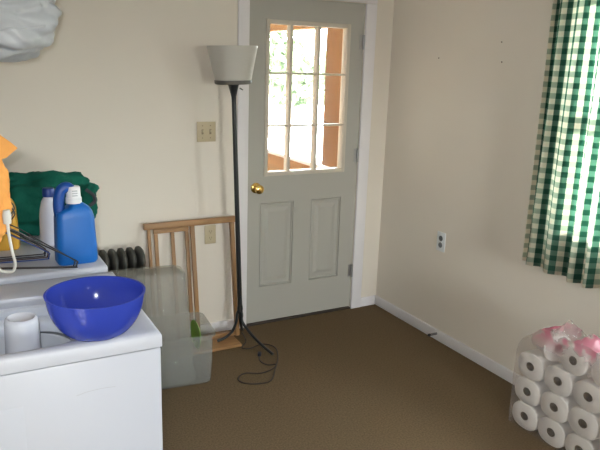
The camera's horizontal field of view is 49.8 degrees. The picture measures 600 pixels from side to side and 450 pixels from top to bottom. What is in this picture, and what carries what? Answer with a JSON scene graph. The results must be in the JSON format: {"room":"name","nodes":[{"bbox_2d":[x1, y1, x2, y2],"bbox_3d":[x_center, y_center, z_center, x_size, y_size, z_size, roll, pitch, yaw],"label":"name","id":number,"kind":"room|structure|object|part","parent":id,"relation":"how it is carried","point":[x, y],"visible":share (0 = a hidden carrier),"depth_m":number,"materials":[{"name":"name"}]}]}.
{"room":"laundry room","nodes":[
{"label":"laundry room","id":0,"kind":"room"},
{"bbox_2d":[0,0,393,330],"bbox_3d":[-0.739,-0.507,3.719,3.170,2.450,0.120,-6,16,-28],"label":"wall","id":1,"kind":"structure","parent":0,"point":[120,93],"depth_m":3.59,"materials":[{"name":"beige paint"}]},
{"bbox_2d":[159,319,233,340],"bbox_3d":[-1.222,0.712,3.697,1.842,0.068,0.014,-6,16,-28],"label":"baseboard","id":2,"kind":"structure","parent":1,"relation":"attached to","point":[218,326],"depth_m":4.03,"materials":[{"name":"white paint"}]},
{"bbox_2d":[197,122,215,141],"bbox_3d":[-0.540,-0.539,3.740,0.116,0.116,0.018,-6,16,-28],"label":"light switch","id":3,"kind":"object","parent":1,"relation":"attached to","point":[206,131],"visible":1,"depth_m":3.74,"materials":[{"name":"beige plastic"}]},
{"bbox_2d":[205,225,215,243],"bbox_3d":[-0.541,0.057,3.904,0.072,0.116,0.009,-6,16,-28],"label":"power outlet","id":4,"kind":"object","parent":1,"relation":"attached to","point":[210,230],"visible":1,"depth_m":3.90,"materials":[{"name":"beige plastic"}]},
{"bbox_2d":[246,0,364,323],"bbox_3d":[0.037,-0.371,4.105,0.796,2.012,0.120,-6,16,-28],"label":"door","id":5,"kind":"structure","parent":1,"relation":"in","point":[300,222],"depth_m":4.14,"materials":[{"name":"grey paint"}]},
{"bbox_3d":[-0.257,-0.220,3.953,0.066,0.066,0.070,-6,16,-28],"label":"knob","id":6,"kind":"part","parent":5,"relation":"part of","materials":[{"name":"gold metal"}]},
{"bbox_3d":[-0.156,0.121,4.148,0.231,0.546,0.010,-6,16,-28],"label":"raised panel","id":7,"kind":"part","parent":5,"relation":"part of","materials":[{"name":"grey paint"}]},
{"bbox_3d":[0.161,0.089,4.316,0.221,0.546,0.010,-6,16,-28],"label":"raised panel","id":8,"kind":"part","parent":5,"relation":"part of","materials":[{"name":"grey paint"}]},
{"bbox_2d":[237,0,377,327],"bbox_3d":[0.040,-0.404,4.098,0.946,2.115,0.018,-6,16,-28],"label":"trim","id":9,"kind":"structure","parent":1,"relation":"attached to","point":[243,5],"depth_m":4.11,"materials":[{"name":"white paint"}]},
{"bbox_2d":[360,295,374,306],"bbox_3d":[0.479,0.540,4.598,0.124,0.068,0.014,-6,16,-28],"label":"baseboard","id":10,"kind":"structure","parent":1,"relation":"attached to","point":[368,300],"depth_m":4.59,"materials":[{"name":"white paint"}]},
{"bbox_2d":[268,24,342,170],"bbox_3d":[-0.207,-1.042,6.463,0.180,2.310,4.270,-6,16,-28],"label":"wall","id":11,"kind":"structure","parent":0,"point":[334,40],"depth_m":5.50,"materials":[{"name":"brown wood"}]},
{"bbox_3d":[0.339,-1.061,5.440,0.130,1.155,0.320,-6,16,-28],"label":"corner post","id":12,"kind":"part","parent":11,"relation":"part of","materials":[{"name":"brown wood"}]},
{"bbox_2d":[161,304,565,449],"bbox_3d":[1.050,1.609,0.744,3.170,0.100,7.840,-6,16,-28],"label":"floor","id":13,"kind":"structure","parent":0,"point":[364,377],"depth_m":3.35,"materials":[{"name":"brown carpet"}]},
{"bbox_2d":[0,235,107,284],"bbox_3d":[-1.111,0.498,2.428,0.712,1.105,0.622,-6,16,-28],"label":"dryer","id":14,"kind":"object","parent":13,"relation":"on","point":[20,275],"visible":0.09,"depth_m":2.19,"materials":[{"name":"white metal"}]},
{"bbox_2d":[0,199,19,250],"bbox_3d":[-1.092,-0.043,2.348,0.122,0.264,0.080,-3,15,-19],"label":"detergent jug","id":15,"kind":"object","parent":14,"relation":"on","point":[4,244],"visible":0.27,"depth_m":2.35,"materials":[{"name":"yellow plastic"}]},
{"bbox_2d":[0,231,45,257],"bbox_3d":[-1.095,0.009,2.215,0.410,0.227,0.011,-4,15,-23],"label":"hanger","id":16,"kind":"object","parent":14,"relation":"on","point":[10,231],"visible":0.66,"depth_m":2.29,"materials":[{"name":"black plastic"}]},
{"bbox_2d":[0,233,45,259],"bbox_3d":[-1.091,0.017,2.195,0.421,0.222,0.015,-4,15,-22],"label":"hanger","id":17,"kind":"object","parent":14,"relation":"on","point":[10,233],"visible":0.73,"depth_m":2.27,"materials":[{"name":"black metal"}]},
{"bbox_2d":[0,232,48,261],"bbox_3d":[-1.076,0.023,2.182,0.421,0.219,0.017,-4,15,-23],"label":"hanger","id":18,"kind":"object","parent":14,"relation":"on","point":[6,232],"visible":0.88,"depth_m":2.25,"materials":[{"name":"black plastic"}]},
{"bbox_2d":[0,233,49,262],"bbox_3d":[-1.061,0.028,2.167,0.410,0.217,0.015,-4,15,-22],"label":"hanger","id":19,"kind":"object","parent":14,"relation":"on","point":[5,233],"visible":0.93,"depth_m":2.23,"materials":[{"name":"black plastic"}]},
{"bbox_2d":[0,202,75,267],"bbox_3d":[-0.965,0.033,2.140,0.421,0.226,0.026,-1,14,-10],"label":"hanger","id":20,"kind":"object","parent":14,"relation":"on","point":[11,202],"visible":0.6,"depth_m":2.16,"materials":[{"name":"black metal"}]},
{"bbox_3d":[-0.965,0.071,2.146,0.421,0.151,0.004,-1,9,-10],"label":"wire frame","id":21,"kind":"part","parent":20,"relation":"part of","materials":[{"name":"grey metal"}]},
{"bbox_2d":[1,208,78,268],"bbox_3d":[-0.957,0.043,2.129,0.432,0.212,0.017,-1,14,-10],"label":"hanger","id":22,"kind":"object","parent":14,"relation":"on","point":[12,208],"visible":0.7,"depth_m":2.16,"materials":[{"name":"black metal"}]},
{"bbox_3d":[-0.958,0.081,2.136,0.432,0.135,0.004,-1,11,-9],"label":"wire frame","id":23,"kind":"part","parent":22,"relation":"part of","materials":[{"name":"grey metal"}]},
{"bbox_2d":[10,212,76,267],"bbox_3d":[-0.963,0.040,2.133,0.436,0.216,0.021,-1,14,-10],"label":"hanger","id":24,"kind":"object","parent":14,"relation":"on","point":[13,212],"visible":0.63,"depth_m":2.15,"materials":[{"name":"black plastic"}]},
{"bbox_2d":[39,187,53,245],"bbox_3d":[-0.944,-0.033,2.427,0.071,0.218,0.068,-4,15,-22],"label":"bottle","id":25,"kind":"object","parent":14,"relation":"on","point":[46,214],"visible":0.76,"depth_m":2.40,"materials":[{"name":"white plastic"}]},
{"bbox_2d":[9,170,98,236],"bbox_3d":[-1.054,-0.088,2.544,0.531,0.254,0.198,-6,16,-28],"label":"cloth bag","id":26,"kind":"object","parent":14,"relation":"on","point":[25,188],"visible":0.55,"depth_m":2.49,"materials":[{"name":"green fabric"}]},
{"bbox_2d":[53,182,97,265],"bbox_3d":[-0.775,-0.011,2.224,0.135,0.283,0.085,-7,16,-31],"label":"detergent jug","id":27,"kind":"object","parent":14,"relation":"on","point":[74,222],"visible":1,"depth_m":2.19,"materials":[{"name":"blue plastic"}]},
{"bbox_3d":[-0.793,-0.088,2.192,0.088,0.119,0.038,-7,16,-31],"label":"handle","id":28,"kind":"part","parent":27,"relation":"part of","materials":[{"name":"blue plastic"}]},
{"bbox_2d":[0,272,162,449],"bbox_3d":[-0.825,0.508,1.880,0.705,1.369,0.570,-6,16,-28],"label":"washing machine","id":29,"kind":"object","parent":13,"relation":"on","point":[58,391],"visible":0.72,"depth_m":1.71,"materials":[{"name":"white metal"}]},
{"bbox_3d":[-0.834,0.713,1.601,0.312,0.508,0.003,-6,16,-28],"label":"pressed panel","id":30,"kind":"part","parent":29,"relation":"part of","materials":[{"name":"white metal"}]},
{"bbox_2d":[0,331,70,354],"bbox_3d":[-0.797,0.525,1.827,0.400,0.325,0.400,-6,16,-28],"label":"basket","id":31,"kind":"object","parent":29,"relation":"on","point":[47,338],"depth_m":1.94,"materials":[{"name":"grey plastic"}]},
{"bbox_2d":[43,276,144,341],"bbox_3d":[-0.535,0.229,1.700,0.254,0.117,0.254,-6,16,-28],"label":"mixing bowl","id":32,"kind":"object","parent":29,"relation":"on","point":[91,308],"visible":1,"depth_m":1.67,"materials":[{"name":"blue plastic"}]},
{"bbox_2d":[98,246,145,313],"bbox_3d":[-1.048,0.451,3.574,0.382,0.645,0.184,-6,16,-28],"label":"radiator","id":33,"kind":"object","parent":13,"relation":"on","point":[129,263],"visible":0.29,"depth_m":3.51,"materials":[{"name":"metal"}]},
{"bbox_2d":[143,216,241,361],"bbox_3d":[-0.601,0.355,3.781,0.558,0.753,0.250,-6,16,-28],"label":"wooden gate","id":34,"kind":"object","parent":13,"relation":"on","point":[180,347],"visible":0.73,"depth_m":3.79,"materials":[{"name":"brown wood"}]},
{"bbox_3d":[-0.748,0.030,3.748,0.210,0.026,0.016,-6,8,-28],"label":"rail","id":35,"kind":"part","parent":34,"relation":"part of","materials":[{"name":"brown wood"}]},
{"bbox_3d":[-0.637,-0.013,3.780,0.558,0.036,0.034,-6,8,-28],"label":"rail","id":36,"kind":"part","parent":34,"relation":"part of","materials":[{"name":"brown wood"}]},
{"bbox_3d":[-0.612,0.684,3.863,0.484,0.026,0.018,-6,8,-28],"label":"rail","id":37,"kind":"part","parent":34,"relation":"part of","materials":[{"name":"brown wood"}]},
{"bbox_3d":[-0.625,0.716,3.852,0.507,0.018,0.229,-6,16,-28],"label":"board","id":38,"kind":"part","parent":34,"relation":"part of","materials":[{"name":"brown wood"}]},
{"bbox_2d":[207,45,277,384],"bbox_3d":[-0.267,-0.086,3.554,0.365,1.744,0.700,-6,16,-28],"label":"floor lamp","id":39,"kind":"object","parent":13,"relation":"on","point":[232,65],"visible":1,"depth_m":3.47,"materials":[{"name":"black metal"}]},
{"bbox_3d":[-0.425,0.595,3.869,0.147,0.216,0.018,-3,15,-17],"label":"leg","id":40,"kind":"part","parent":39,"relation":"part of","materials":[{"name":"black metal"}]},
{"bbox_3d":[-0.366,-0.876,3.493,0.273,0.190,0.273,-6,16,-28],"label":"lamp shade","id":41,"kind":"part","parent":39,"relation":"part of","materials":[{"name":"grey plastic"}]},
{"bbox_3d":[-0.361,0.579,3.982,0.020,0.235,0.204,2,14,0],"label":"leg","id":42,"kind":"part","parent":39,"relation":"part of","materials":[{"name":"black metal"}]},
{"bbox_3d":[-0.259,0.623,3.816,0.273,0.236,0.020,12,17,35],"label":"leg","id":43,"kind":"part","parent":39,"relation":"part of","materials":[{"name":"black metal"}]},
{"bbox_3d":[-0.234,0.749,3.685,0.225,0.062,0.555,1,14,-3],"label":"power cord","id":44,"kind":"part","parent":39,"relation":"part of","materials":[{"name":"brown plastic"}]},
{"bbox_2d":[246,306,349,326],"bbox_3d":[-0.025,0.603,4.401,0.794,0.012,0.122,-6,16,-28],"label":"threshold","id":45,"kind":"object","parent":13,"relation":"on","point":[345,307],"visible":0.34,"depth_m":4.34,"materials":[{"name":"brown metal"}]},
{"bbox_2d":[512,400,545,430],"bbox_3d":[1.113,0.904,3.099,0.110,0.126,0.153,-6,16,-28],"label":"toilet paper roll","id":46,"kind":"object","parent":13,"relation":"on","point":[526,416],"visible":0.76,"depth_m":3.06,"materials":[{"name":"white paper"}]},
{"bbox_2d":[515,376,549,406],"bbox_3d":[1.115,0.780,3.068,0.110,0.126,0.153,-6,16,-28],"label":"toilet paper roll","id":47,"kind":"object","parent":46,"relation":"on","point":[530,392],"visible":0.79,"depth_m":3.03,"materials":[{"name":"white paper"}]},
{"bbox_2d":[518,348,558,380],"bbox_3d":[1.121,0.655,3.041,0.110,0.126,0.153,-6,16,-28],"label":"toilet paper roll","id":48,"kind":"object","parent":47,"relation":"on","point":[532,364],"visible":0.78,"depth_m":3.00,"materials":[{"name":"white paper"}]},
{"bbox_2d":[536,327,571,361],"bbox_3d":[1.164,0.545,2.965,0.128,0.128,0.110,2,14,-1],"label":"toilet paper roll","id":49,"kind":"object","parent":48,"relation":"on","point":[551,353],"visible":0.56,"depth_m":2.92,"materials":[{"name":"white paper"}]},
{"bbox_2d":[538,415,573,447],"bbox_3d":[1.188,0.939,2.968,0.110,0.126,0.153,-6,16,-28],"label":"toilet paper roll","id":50,"kind":"object","parent":13,"relation":"on","point":[552,432],"visible":0.77,"depth_m":2.93,"materials":[{"name":"white paper"}]},
{"bbox_2d":[540,390,578,422],"bbox_3d":[1.189,0.816,2.936,0.110,0.126,0.153,-6,16,-28],"label":"toilet paper roll","id":51,"kind":"object","parent":50,"relation":"on","point":[556,407],"visible":0.74,"depth_m":2.89,"materials":[{"name":"white paper"}]},
{"bbox_2d":[544,363,587,396],"bbox_3d":[1.195,0.691,2.907,0.110,0.126,0.153,-6,16,-28],"label":"toilet paper roll","id":52,"kind":"object","parent":51,"relation":"on","point":[558,380],"visible":0.74,"depth_m":2.87,"materials":[{"name":"white paper"}]},
{"bbox_2d":[561,344,599,375],"bbox_3d":[1.230,0.583,2.826,0.110,0.126,0.134,-6,16,-28],"label":"toilet paper roll","id":53,"kind":"object","parent":52,"relation":"on","point":[577,365],"visible":0.71,"depth_m":2.79,"materials":[{"name":"white paper"}]},
{"bbox_2d":[534,322,599,361],"bbox_3d":[1.234,0.727,2.844,0.144,0.596,0.637,-6,16,-28],"label":"plastic wrapper","id":54,"kind":"object","parent":13,"relation":"on","point":[591,347],"visible":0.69,"depth_m":2.85,"materials":[{"name":"pink plastic"}]},
{"bbox_2d":[565,432,599,449],"bbox_3d":[1.260,0.974,2.837,0.110,0.126,0.153,-6,16,-28],"label":"toilet paper roll","id":55,"kind":"object","parent":13,"relation":"on","point":[573,441],"visible":0.78,"depth_m":2.81,"materials":[{"name":"white paper"}]},
{"bbox_2d":[568,406,599,439],"bbox_3d":[1.263,0.850,2.807,0.110,0.126,0.153,-6,16,-28],"label":"toilet paper roll","id":56,"kind":"object","parent":55,"relation":"on","point":[584,423],"visible":0.92,"depth_m":2.77,"materials":[{"name":"white paper"}]},
{"bbox_2d":[573,377,599,412],"bbox_3d":[1.271,0.727,2.775,0.110,0.126,0.153,-6,16,-28],"label":"toilet paper roll","id":57,"kind":"object","parent":56,"relation":"on","point":[586,392],"visible":0.9,"depth_m":2.75,"materials":[{"name":"white paper"}]},
{"bbox_2d":[591,358,599,386],"bbox_3d":[1.310,0.616,2.703,0.110,0.126,0.134,-6,16,-28],"label":"toilet paper roll","id":58,"kind":"object","parent":57,"relation":"on","point":[595,369],"visible":0.99,"depth_m":2.71,"materials":[{"name":"white paper"}]},
{"bbox_3d":[-0.764,0.683,3.430,0.582,0.282,0.342,-4,15,-22],"label":"storage tote","id":59,"kind":"object","parent":13,"relation":"on","visible":0},
{"bbox_2d":[190,320,200,348],"bbox_3d":[-0.571,0.603,3.575,0.022,0.164,0.164,-6,16,-28],"label":"dish","id":60,"kind":"object","parent":59,"relation":"in","point":[195,330],"visible":1,"depth_m":3.60,"materials":[{"name":"green plastic"}]},
{"bbox_2d":[376,0,599,377],"bbox_3d":[2.459,0.251,1.094,0.120,2.450,7.720,-6,16,-28],"label":"wall","id":61,"kind":"structure","parent":0,"point":[462,126],"depth_m":3.68,"materials":[{"name":"beige paint"}]},
{"bbox_2d":[436,231,445,251],"bbox_3d":[0.860,0.102,3.949,0.008,0.120,0.074,-6,16,-28],"label":"power outlet","id":62,"kind":"object","parent":61,"relation":"attached to","point":[441,237],"visible":1,"depth_m":3.94,"materials":[{"name":"white plastic"}]},
{"bbox_2d":[375,295,521,384],"bbox_3d":[2.336,1.398,1.403,0.014,0.068,7.600,-6,16,-28],"label":"baseboard","id":63,"kind":"structure","parent":61,"relation":"attached to","point":[482,360],"depth_m":3.93,"materials":[{"name":"white paint"}]},
{"bbox_3d":[1.506,-1.097,2.404,0.099,0.048,1.525,-6,16,-28],"label":"curtain rod","id":64,"kind":"object","parent":61,"relation":"attached to","visible":0},
{"bbox_2d":[522,0,599,287],"bbox_3d":[1.316,-0.438,2.839,0.082,1.470,0.710,-6,16,-28],"label":"curtain","id":65,"kind":"object","parent":64,"relation":"hanging from","point":[562,233],"visible":1,"depth_m":2.99,"materials":[{"name":"green fabric"}]},
{"bbox_3d":[-0.225,0.522,-0.327,0.120,2.450,7.720,-6,16,-28],"label":"wall","id":66,"kind":"structure","parent":0,"visible":0},
{"bbox_3d":[-1.304,-0.424,2.122,0.433,0.280,1.600,-6,16,-28],"label":"wall shelf","id":67,"kind":"object","parent":66,"relation":"attached to","visible":0},
{"bbox_2d":[0,135,16,273],"bbox_3d":[-0.974,-0.140,1.997,0.203,0.605,0.080,-3,15,-20],"label":"drawstring bag","id":68,"kind":"object","parent":67,"relation":"hanging from","point":[6,147],"visible":1,"depth_m":2.02,"materials":[{"name":"orange fabric"}]},
{"bbox_2d":[0,0,61,61],"bbox_3d":[-1.203,-0.797,2.372,0.639,0.395,0.379,-6,16,-28],"label":"plastic bag","id":69,"kind":"object","parent":67,"relation":"on","point":[27,27],"visible":1,"depth_m":2.35,"materials":[{"name":"grey plastic"}]},
{"label":"outside","id":70,"kind":"structure","parent":0,"visible":0},
{"bbox_2d":[268,94,323,159],"bbox_3d":[-1.844,0.017,9.050,60.000,0.020,70.000,-6,16,-28],"label":"ground","id":71,"kind":"structure","parent":70,"point":[300,140],"depth_m":22.38,"materials":[{"name":"white snow"}]},
{"bbox_2d":[268,31,308,137],"bbox_3d":[-1.074,-4.474,19.549,2.790,3.655,2.735,-6,16,-28],"label":"tree","id":72,"kind":"object","parent":71,"relation":"on","point":[277,50],"visible":0.3,"depth_m":19.33,"materials":[{"name":"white plant"}]},
{"bbox_3d":[-1.054,-5.095,19.393,2.790,2.376,2.735,-6,16,-28],"label":"crown","id":73,"kind":"part","parent":72,"relation":"part of","materials":[{"name":"green plant"}]},
{"bbox_2d":[269,51,322,127],"bbox_3d":[-0.381,-4.885,22.902,2.538,2.872,2.594,-6,16,-28],"label":"tree","id":74,"kind":"object","parent":71,"relation":"on","point":[304,98],"visible":0.25,"depth_m":22.49,"materials":[{"name":"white plant"}]},
{"bbox_2d":[305,50,325,105],"bbox_3d":[1.489,-4.067,19.830,2.559,2.891,2.484,-6,16,-28],"label":"tree","id":75,"kind":"object","parent":71,"relation":"on","point":[322,65],"visible":0.08,"depth_m":19.54,"materials":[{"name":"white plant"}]}
]}

